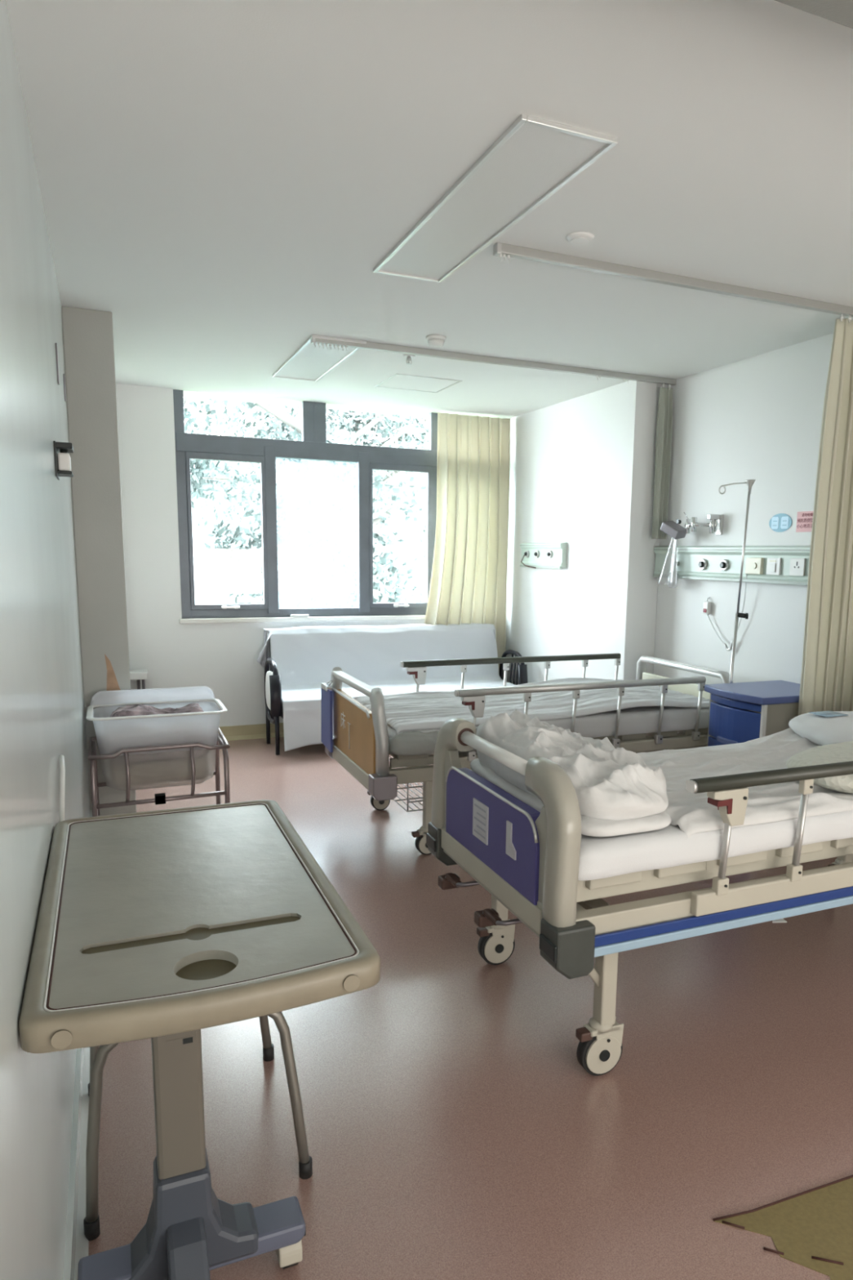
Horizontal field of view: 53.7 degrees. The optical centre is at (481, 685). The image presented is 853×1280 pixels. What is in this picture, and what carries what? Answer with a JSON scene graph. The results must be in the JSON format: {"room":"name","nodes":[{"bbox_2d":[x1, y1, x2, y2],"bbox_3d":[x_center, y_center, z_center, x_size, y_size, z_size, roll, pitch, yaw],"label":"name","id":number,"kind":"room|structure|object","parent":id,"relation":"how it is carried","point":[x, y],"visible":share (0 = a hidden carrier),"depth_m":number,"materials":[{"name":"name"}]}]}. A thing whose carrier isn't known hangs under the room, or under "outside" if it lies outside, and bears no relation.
{"room":"hospital room","nodes":[
{"label":"hospital room","id":0,"kind":"room"},
{"bbox_2d":[0,0,90,1279],"bbox_3d":[-1.232,-0.201,2.240,0.150,2.660,8.900,-3,10,-24],"label":"wall","id":1,"kind":"structure","parent":0,"point":[42,711],"depth_m":1.59,"materials":[{"name":"paint"}]},
{"bbox_2d":[55,342,59,384],"bbox_3d":[-1.661,-1.258,3.282,0.006,0.150,0.040,-3,10,-24],"label":"wall plate","id":2,"kind":"object","parent":1,"relation":"attached to","point":[56,349],"visible":1,"depth_m":3.27,"materials":[{"name":"grey"}]},
{"bbox_2d":[58,755,65,822],"bbox_3d":[-1.055,0.289,2.106,0.016,0.171,0.295,-3,10,-24],"label":"cable","id":3,"kind":"object","parent":1,"relation":"attached to","point":[62,768],"visible":0.71,"depth_m":2.12,"materials":[{"name":"white plastic"}]},
{"bbox_2d":[53,440,73,479],"bbox_3d":[-1.425,-0.765,2.865,0.055,0.115,0.170,-3,10,-24],"label":"holder","id":4,"kind":"object","parent":1,"relation":"attached to","point":[63,459],"visible":1,"depth_m":2.83,"materials":[{"name":"black plastic"}]},
{"bbox_2d":[57,453,71,471],"bbox_3d":[-1.433,-0.763,2.881,0.037,0.059,0.115,-3,10,-24],"label":"bottle","id":5,"kind":"object","parent":4,"relation":"on","point":[64,460],"depth_m":2.83,"materials":[{"name":"white plastic"}]},
{"bbox_2d":[62,373,66,401],"bbox_3d":[-1.944,-1.386,3.909,0.006,0.120,0.040,-3,10,-24],"label":"wall plate","id":6,"kind":"object","parent":1,"relation":"attached to","point":[64,375],"visible":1,"depth_m":3.89,"materials":[{"name":"grey"}]},
{"bbox_2d":[63,809,92,1279],"bbox_3d":[-0.724,1.218,1.483,0.035,0.110,6.700,-3,10,-24],"label":"baseboard","id":7,"kind":"structure","parent":1,"relation":"attached to","point":[77,1245],"depth_m":1.95,"materials":[{"name":"paint"}]},
{"bbox_2d":[61,306,136,815],"bbox_3d":[-2.376,-0.693,5.248,0.228,2.660,2.000,-3,10,-24],"label":"wall column","id":8,"kind":"structure","parent":0,"point":[87,334],"depth_m":4.29,"materials":[{"name":"paint"}]},
{"bbox_2d":[104,653,119,690],"bbox_3d":[-1.933,0.021,4.456,0.122,0.390,0.002,-3,10,-24],"label":"scar","id":9,"kind":"object","parent":8,"relation":"attached to","point":[112,682],"visible":0.39,"depth_m":4.43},
{"bbox_2d":[115,383,506,726],"bbox_3d":[-1.270,-0.940,6.946,3.640,2.660,0.240,-3,10,-24],"label":"wall","id":10,"kind":"structure","parent":0,"point":[220,657],"depth_m":6.33,"materials":[{"name":"white paint"}]},
{"bbox_2d":[217,722,284,740],"bbox_3d":[-1.246,0.340,7.015,3.162,0.110,0.035,-3,10,-24],"label":"baseboard","id":11,"kind":"structure","parent":10,"relation":"attached to","point":[255,731],"depth_m":6.74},
{"bbox_2d":[173,389,437,623],"bbox_3d":[-1.104,-1.407,6.924,2.710,1.725,0.275,-3,10,-24],"label":"window","id":12,"kind":"structure","parent":10,"relation":"in","point":[313,446],"depth_m":6.66,"materials":[{"name":"grey metal"}]},
{"bbox_2d":[290,613,309,617],"bbox_3d":[-1.476,-0.565,6.787,0.155,0.019,0.060,-2,9,-20],"label":"window latch","id":13,"kind":"object","parent":12,"relation":"on","point":[303,615],"visible":1,"depth_m":6.76,"materials":[{"name":"white plastic"}]},
{"bbox_2d":[204,402,429,608],"bbox_3d":[-2.297,0.222,13.475,4.071,12.314,4.522,0,9,-3],"label":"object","id":14,"kind":"object","parent":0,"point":[303,535],"visible":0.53,"depth_m":12.65,"materials":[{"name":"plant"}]},
{"bbox_2d":[5,0,852,418],"bbox_3d":[1.000,-1.489,1.728,4.040,0.120,11.450,-3,10,-24],"label":"ceiling","id":15,"kind":"structure","parent":0,"point":[228,181],"depth_m":2.62,"materials":[{"name":"white paint"}]},
{"bbox_2d":[272,334,366,382],"bbox_3d":[-1.025,-1.994,5.153,0.305,0.014,1.200,-3,10,-24],"label":"recessed light","id":16,"kind":"object","parent":15,"relation":"in","point":[309,362],"visible":1,"depth_m":5.14,"materials":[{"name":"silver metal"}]},
{"bbox_2d":[276,341,355,380],"bbox_3d":[-1.025,-1.998,5.152,0.273,0.006,1.168,-3,10,-24],"label":"diffuser","id":17,"kind":"object","parent":16,"relation":"attached to","point":[309,362],"depth_m":5.17,"materials":[{"name":"white plastic"}]},
{"bbox_2d":[403,354,414,364],"bbox_3d":[-0.435,-1.942,5.005,0.072,0.050,0.072,-3,10,-24],"label":"sprinkler","id":18,"kind":"object","parent":15,"relation":"attached to","point":[409,357],"visible":0.98,"depth_m":5.00,"materials":[{"name":"white metal"}]},
{"bbox_2d":[374,373,462,393],"bbox_3d":[-0.445,-2.092,5.818,0.470,0.006,0.480,-3,10,-24],"label":"access hatch","id":19,"kind":"object","parent":15,"relation":"attached to","point":[397,381],"visible":1,"depth_m":5.81,"materials":[{"name":"white paint"}]},
{"bbox_2d":[426,334,446,347],"bbox_3d":[-0.249,-1.870,4.568,0.110,0.050,0.110,-3,10,-24],"label":"smoke detector","id":20,"kind":"object","parent":15,"relation":"attached to","point":[434,340],"visible":1,"depth_m":4.53,"materials":[{"name":"white plastic"}]},
{"bbox_2d":[424,412,511,679],"bbox_3d":[-0.156,-1.010,7.193,0.830,2.520,0.131,-3,10,-24],"label":"window curtain","id":21,"kind":"object","parent":15,"relation":"hanging from","point":[468,582],"visible":0.72,"depth_m":7.15,"materials":[{"name":"beige fabric"}]},
{"bbox_2d":[311,337,676,385],"bbox_3d":[0.172,-1.936,5.068,2.416,0.062,0.040,-3,10,-24],"label":"track","id":22,"kind":"object","parent":15,"relation":"attached to","point":[369,345],"visible":1,"depth_m":5.00,"materials":[{"name":"silver metal"}]},
{"bbox_2d":[652,383,672,538],"bbox_3d":[1.207,-1.491,5.610,0.096,1.006,0.062,-1,9,-14],"label":"curtain","id":23,"kind":"object","parent":22,"relation":"hanging from","point":[664,414],"visible":0.98,"depth_m":5.60,"materials":[{"name":"grey fabric"}]},
{"bbox_2d":[373,114,617,282],"bbox_3d":[-0.035,-1.626,2.920,0.302,0.014,1.380,-3,10,-24],"label":"recessed light","id":24,"kind":"object","parent":15,"relation":"in","point":[535,157],"visible":1,"depth_m":2.72,"materials":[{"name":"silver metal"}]},
{"bbox_2d":[565,231,594,244],"bbox_3d":[0.362,-1.646,3.095,0.104,0.015,0.104,-3,10,-24],"label":"ceiling speaker","id":25,"kind":"object","parent":15,"relation":"attached to","point":[576,237],"visible":1,"depth_m":3.07,"materials":[{"name":"white plastic"}]},
{"bbox_2d":[571,237,588,244],"bbox_3d":[0.362,-1.641,3.096,0.066,0.004,0.066,-3,10,-24],"label":"grille","id":26,"kind":"object","parent":25,"relation":"attached to","point":[574,240],"depth_m":3.09,"materials":[{"name":"white plastic"}]},
{"bbox_2d":[493,242,852,317],"bbox_3d":[1.008,-1.691,3.599,2.098,0.062,0.040,-3,10,-24],"label":"track","id":27,"kind":"object","parent":15,"relation":"attached to","point":[500,249],"visible":1,"depth_m":3.46,"materials":[{"name":"silver metal"}]},
{"bbox_2d":[798,314,852,715],"bbox_3d":[1.765,-0.579,4.123,0.375,2.326,0.122,-2,10,-20],"label":"privacy curtain","id":28,"kind":"object","parent":27,"relation":"hanging from","point":[826,684],"visible":0.77,"depth_m":4.06,"materials":[{"name":"beige fabric"}]},
{"bbox_2d":[774,0,852,28],"bbox_3d":[1.255,-1.231,1.178,3.640,0.210,1.075,-3,10,-24],"label":"trim","id":29,"kind":"structure","parent":15,"relation":"attached to","point":[839,11],"depth_m":1.46,"materials":[{"name":"grey paint"}]},
{"bbox_2d":[88,736,852,1279],"bbox_3d":[0.952,1.257,2.159,4.040,0.120,11.450,-3,10,-24],"label":"floor","id":30,"kind":"structure","parent":0,"point":[456,1128],"depth_m":2.36,"materials":[{"name":"pink plastic"}]},
{"bbox_2d":[129,669,147,688],"bbox_3d":[-2.578,0.183,6.322,0.130,0.590,0.160,-3,10,-24],"label":"pipes","id":31,"kind":"object","parent":30,"relation":"on","point":[139,674],"visible":0.38,"depth_m":6.22,"materials":[{"name":"white plastic"}]},
{"bbox_2d":[86,686,230,816],"bbox_3d":[-1.661,0.423,4.329,0.653,0.766,0.470,-3,10,-24],"label":"bassinet","id":32,"kind":"object","parent":30,"relation":"on","point":[126,735],"visible":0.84,"depth_m":4.19,"materials":[{"name":"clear plastic"}]},
{"bbox_2d":[108,702,209,762],"bbox_3d":[-1.661,0.227,4.301,0.509,0.261,0.268,-3,10,-24],"label":"blanket","id":33,"kind":"object","parent":32,"relation":"on","point":[137,709],"visible":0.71,"depth_m":4.23,"materials":[{"name":"pink fabric"}]},
{"bbox_2d":[83,1011,312,1240],"bbox_3d":[-0.745,0.921,2.142,0.503,0.490,0.547,-3,10,-24],"label":"stool","id":34,"kind":"object","parent":30,"relation":"on","point":[98,1055],"visible":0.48,"depth_m":1.96,"materials":[{"name":"grey metal"}]},
{"bbox_2d":[18,800,380,1279],"bbox_3d":[-0.515,0.825,1.556,0.510,0.870,1.280,-3,10,-24],"label":"table","id":35,"kind":"object","parent":30,"relation":"on","point":[166,926],"visible":1,"depth_m":1.55,"materials":[{"name":"grey plastic"}]},
{"bbox_2d":[264,649,528,755],"bbox_3d":[-0.693,0.006,6.785,2.100,0.860,0.591,-3,10,-24],"label":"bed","id":36,"kind":"object","parent":30,"relation":"on","point":[276,710],"visible":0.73,"depth_m":6.26,"materials":[{"name":"white cotton fabric"},{"name":"black metal"},{"name":"black plastic"}]},
{"bbox_2d":[265,671,272,709],"bbox_3d":[-1.593,0.038,6.353,0.059,0.312,0.300,-4,10,-27],"label":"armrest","id":37,"kind":"object","parent":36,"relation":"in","point":[268,673],"visible":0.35,"depth_m":6.35,"materials":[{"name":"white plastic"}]},
{"bbox_2d":[256,622,514,751],"bbox_3d":[-0.739,-0.026,6.781,2.054,0.888,0.699,-3,10,-24],"label":"sheet","id":38,"kind":"object","parent":36,"relation":"on","point":[305,658],"visible":0.7,"depth_m":6.78,"materials":[{"name":"white fabric"}]},
{"bbox_2d":[256,631,271,669],"bbox_3d":[-1.715,-0.255,6.566,0.118,0.360,0.172,-3,10,-24],"label":"drape","id":39,"kind":"object","parent":38,"relation":"hanging from","point":[265,653],"depth_m":6.59,"materials":[{"name":"white fabric"}]},
{"bbox_2d":[324,653,733,854],"bbox_3d":[0.275,0.325,4.854,2.160,0.863,0.995,-3,10,-24],"label":"hospital bed","id":40,"kind":"object","parent":30,"relation":"on","point":[361,743],"visible":0.54,"depth_m":4.45,"materials":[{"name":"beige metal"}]},
{"bbox_2d":[320,680,333,752],"bbox_3d":[-0.876,0.156,4.781,0.054,0.409,0.230,-3,10,-24],"label":"clipboard","id":41,"kind":"object","parent":40,"relation":"hanging from","point":[326,723],"visible":1,"depth_m":4.74,"materials":[{"name":"blue plastic"}]},
{"bbox_2d":[386,706,709,754],"bbox_3d":[0.295,0.160,4.837,1.980,0.124,0.908,-3,10,-24],"label":"mattress","id":42,"kind":"object","parent":40,"relation":"on","point":[636,720],"visible":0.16,"depth_m":4.59,"materials":[{"name":"white fabric"}]},
{"bbox_2d":[388,728,477,755],"bbox_3d":[-0.205,0.257,4.191,0.579,0.115,0.252,-3,10,-24],"label":"folded underquilt","id":43,"kind":"object","parent":42,"relation":"on","point":[408,743],"visible":0.2,"depth_m":4.03,"materials":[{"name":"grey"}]},
{"bbox_2d":[352,677,709,734],"bbox_3d":[0.306,0.073,4.827,1.965,0.113,0.900,-3,10,-24],"label":"sheet","id":44,"kind":"object","parent":42,"relation":"on","point":[419,710],"visible":0.7,"depth_m":4.63,"materials":[{"name":"white fabric"}]},
{"bbox_2d":[718,479,755,683],"bbox_3d":[1.373,-0.374,4.664,0.199,1.500,0.067,2,9,4],"label":"pole","id":45,"kind":"object","parent":40,"relation":"attached to","point":[749,482],"visible":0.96,"depth_m":4.62,"materials":[{"name":"silver metal"}]},
{"bbox_2d":[426,718,852,1075],"bbox_3d":[1.020,0.515,3.055,2.256,1.070,0.989,-3,10,-24],"label":"hospital bed","id":46,"kind":"object","parent":30,"relation":"on","point":[526,858],"visible":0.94,"depth_m":2.42,"materials":[{"name":"grey plastic"}]},
{"bbox_2d":[471,742,852,880],"bbox_3d":[1.004,0.359,3.015,2.030,0.098,0.901,-3,10,-24],"label":"mattress","id":47,"kind":"object","parent":46,"relation":"on","point":[600,857],"visible":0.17,"depth_m":2.35,"materials":[{"name":"white fabric"}]},
{"bbox_2d":[470,709,671,836],"bbox_3d":[0.264,0.227,2.677,0.402,0.236,0.877,-3,10,-24],"label":"quilt","id":48,"kind":"object","parent":47,"relation":"on","point":[617,793],"visible":0.88,"depth_m":2.42,"materials":[{"name":"white fabric"}]},
{"bbox_2d":[636,728,852,838],"bbox_3d":[1.151,0.300,3.072,1.656,0.128,0.880,-3,10,-24],"label":"sheet","id":49,"kind":"object","parent":47,"relation":"on","point":[773,802],"visible":0.45,"depth_m":2.75,"materials":[{"name":"white fabric"}]},
{"bbox_2d":[786,741,852,793],"bbox_3d":[1.335,0.270,2.861,0.622,0.125,0.371,-3,10,-24],"label":"pillow","id":50,"kind":"object","parent":49,"relation":"on","point":[842,752],"visible":0.72,"depth_m":2.75,"materials":[{"name":"white fabric"}]},
{"bbox_2d":[788,711,852,745],"bbox_3d":[1.566,0.196,3.417,0.504,0.128,0.600,-1,9,-12],"label":"pillow","id":51,"kind":"object","parent":49,"relation":"on","point":[821,727],"visible":0.8,"depth_m":3.38,"materials":[{"name":"white fabric"}]},
{"bbox_2d":[809,711,848,716],"bbox_3d":[1.443,0.118,3.494,0.120,0.002,0.100,-3,10,-24],"label":"print","id":52,"kind":"object","parent":51,"relation":"on","point":[821,713],"depth_m":3.49,"materials":[{"name":"blue"}]},
{"bbox_2d":[704,680,799,746],"bbox_3d":[1.524,0.423,4.493,0.575,0.822,0.478,-3,10,-24],"label":"base cabinet","id":53,"kind":"object","parent":30,"relation":"on","point":[740,712],"visible":0.3,"depth_m":4.29,"materials":[{"name":"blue plastic"}]},
{"bbox_2d":[711,693,761,711],"bbox_3d":[1.302,0.088,4.352,0.047,0.036,0.386,-3,10,-24],"label":"drawer","id":54,"kind":"object","parent":53,"relation":"attached to","point":[726,702],"depth_m":4.31,"materials":[{"name":"blue plastic"}]},
{"bbox_2d":[772,918,786,922],"bbox_3d":[1.240,0.985,3.521,0.063,0.004,0.041,-1,9,-10],"label":"paper scrap","id":55,"kind":"object","parent":30,"relation":"on","point":[781,920],"visible":0.64,"depth_m":3.51,"materials":[{"name":"white paper"}]},
{"bbox_2d":[712,1174,852,1279],"bbox_3d":[1.070,1.249,1.816,0.900,0.006,0.639,-3,10,-24],"label":"floor mat","id":56,"kind":"object","parent":30,"relation":"on","point":[812,1228],"depth_m":1.91,"materials":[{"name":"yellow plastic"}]},
{"bbox_2d":[506,380,667,684],"bbox_3d":[0.719,-0.859,6.649,0.250,2.660,1.930,-3,10,-24],"label":"wall column","id":57,"kind":"structure","parent":0,"point":[582,468],"depth_m":6.18,"materials":[{"name":"white paint"}]},
{"bbox_2d":[520,542,567,568],"bbox_3d":[0.469,-1.049,6.766,0.095,0.209,0.700,-3,10,-24],"label":"panel","id":58,"kind":"object","parent":57,"relation":"attached to","point":[547,554],"visible":1,"depth_m":6.70,"materials":[{"name":"white plastic"}]},
{"bbox_2d":[524,550,529,557],"bbox_3d":[0.368,-1.093,6.969,0.029,0.059,0.060,-3,10,-24],"label":"outlet","id":59,"kind":"object","parent":58,"relation":"attached to","point":[526,554],"depth_m":6.95,"materials":[{"name":"silver plastic"}]},
{"bbox_2d":[533,550,539,557],"bbox_3d":[0.441,-1.066,6.806,0.029,0.059,0.060,-3,10,-24],"label":"outlet","id":60,"kind":"object","parent":58,"relation":"attached to","point":[536,553],"depth_m":6.79,"materials":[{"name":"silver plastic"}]},
{"bbox_2d":[546,550,552,558],"bbox_3d":[0.530,-1.033,6.608,0.029,0.059,0.060,-3,10,-24],"label":"outlet","id":61,"kind":"object","parent":58,"relation":"attached to","point":[549,553],"depth_m":6.60,"materials":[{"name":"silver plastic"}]},
{"bbox_2d":[653,333,833,684],"bbox_3d":[2.232,-0.381,3.766,0.150,2.660,8.900,-3,10,-24],"label":"wall","id":62,"kind":"structure","parent":0,"point":[758,418],"depth_m":5.01,"materials":[{"name":"white paint"}]},
{"bbox_2d":[660,511,723,539],"bbox_3d":[1.335,-1.017,5.337,0.113,0.174,0.428,-6,12,-39],"label":"wall bracket arm","id":63,"kind":"object","parent":62,"relation":"attached to","point":[672,528],"visible":1,"depth_m":5.33,"materials":[{"name":"grey metal"}]},
{"bbox_2d":[660,520,685,539],"bbox_3d":[1.246,-1.011,5.447,0.106,0.125,0.153,-7,12,-43],"label":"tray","id":64,"kind":"object","parent":63,"relation":"on","point":[672,528],"depth_m":5.41,"materials":[{"name":"grey"}]},
{"bbox_2d":[702,573,746,650],"bbox_3d":[1.496,-0.465,5.174,0.038,0.494,0.410,-2,10,-21],"label":"handset","id":65,"kind":"object","parent":62,"relation":"attached to","point":[707,605],"visible":0.96,"depth_m":5.27,"materials":[{"name":"white plastic"}]},
{"bbox_2d":[653,545,810,585],"bbox_3d":[1.544,-0.728,5.013,0.072,0.214,1.710,-3,10,-24],"label":"panel","id":66,"kind":"object","parent":62,"relation":"attached to","point":[766,564],"visible":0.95,"depth_m":5.03,"materials":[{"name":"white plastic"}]},
{"bbox_2d":[670,561,679,565],"bbox_3d":[1.252,-0.827,5.535,0.090,0.360,0.196,-3,10,-24],"label":"outlet","id":67,"kind":"object","parent":66,"relation":"attached to","point":[673,563],"visible":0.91,"depth_m":5.53,"materials":[{"name":"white plastic"}]},
{"bbox_2d":[698,559,707,569],"bbox_3d":[1.391,-0.765,5.304,0.030,0.070,0.070,-3,10,-24],"label":"outlet","id":68,"kind":"object","parent":66,"relation":"attached to","point":[703,563],"depth_m":5.29,"materials":[{"name":"silver plastic"}]},
{"bbox_2d":[720,559,728,570],"bbox_3d":[1.474,-0.735,5.119,0.030,0.070,0.070,-3,10,-24],"label":"outlet","id":69,"kind":"object","parent":66,"relation":"attached to","point":[724,563],"depth_m":5.10,"materials":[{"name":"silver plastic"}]},
{"bbox_2d":[766,557,782,575],"bbox_3d":[1.651,-0.673,4.746,0.012,0.095,0.105,-3,10,-24],"label":"rocker switch","id":70,"kind":"object","parent":66,"relation":"attached to","point":[774,565],"depth_m":4.73,"materials":[{"name":"white plastic"}]},
{"bbox_2d":[789,558,805,576],"bbox_3d":[1.724,-0.647,4.583,0.012,0.095,0.105,-3,10,-24],"label":"power socket","id":71,"kind":"object","parent":66,"relation":"attached to","point":[797,566],"depth_m":4.57,"materials":[{"name":"white plastic"}]},
{"bbox_2d":[768,513,791,532],"bbox_3d":[1.688,-0.920,4.746,0.005,0.104,0.176,-3,10,-24],"label":"sticker","id":72,"kind":"object","parent":62,"relation":"attached to","point":[780,522],"visible":1,"depth_m":4.74,"materials":[{"name":"blue plastic"}]},
{"bbox_2d":[795,511,813,532],"bbox_3d":[1.770,-0.891,4.564,0.004,0.110,0.155,-3,10,-24],"label":"notice","id":73,"kind":"object","parent":62,"relation":"attached to","point":[804,519],"visible":0.87,"depth_m":4.58,"materials":[{"name":"pink paper"}]},
{"label":"outside","id":74,"kind":"structure","parent":0,"visible":0},
{"bbox_3d":[-10.855,0.848,49.581,100.000,0.380,82.000,-3,10,-24],"label":"lawn","id":75,"kind":"structure","parent":74,"visible":0},
{"bbox_2d":[183,396,297,577],"bbox_3d":[-5.573,-1.011,12.936,4.575,14.806,5.614,5,10,24],"label":"leafy tree","id":76,"kind":"object","parent":75,"relation":"on","point":[201,465],"visible":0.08,"depth_m":13.16,"materials":[{"name":"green plant"}]},
{"bbox_2d":[186,397,394,605],"bbox_3d":[-5.979,-4.107,22.797,7.004,17.851,8.759,1,9,2],"label":"leafy tree","id":77,"kind":"object","parent":75,"relation":"on","point":[260,422],"visible":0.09,"depth_m":22.13,"materials":[{"name":"green plant"}]},
{"bbox_2d":[190,460,426,608],"bbox_3d":[-7.553,-3.447,36.611,28.000,12.200,6.800,-3,10,-24],"label":"tree","id":78,"kind":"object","parent":75,"relation":"on","point":[207,584],"visible":0.03,"depth_m":32.54,"materials":[{"name":"grey plant"}]},
{"bbox_2d":[206,399,429,602],"bbox_3d":[-2.072,-2.205,16.730,4.683,16.108,5.763,6,10,28],"label":"leafy tree","id":79,"kind":"object","parent":75,"relation":"on","point":[357,425],"visible":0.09,"depth_m":15.61,"materials":[{"name":"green plant"}]},
{"bbox_2d":[402,422,426,557],"bbox_3d":[0.624,-3.074,22.649,6.834,16.081,5.574,7,11,33],"label":"leafy tree","id":80,"kind":"object","parent":75,"relation":"on","point":[419,511],"visible":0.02,"depth_m":21.21,"materials":[{"name":"green plant"}]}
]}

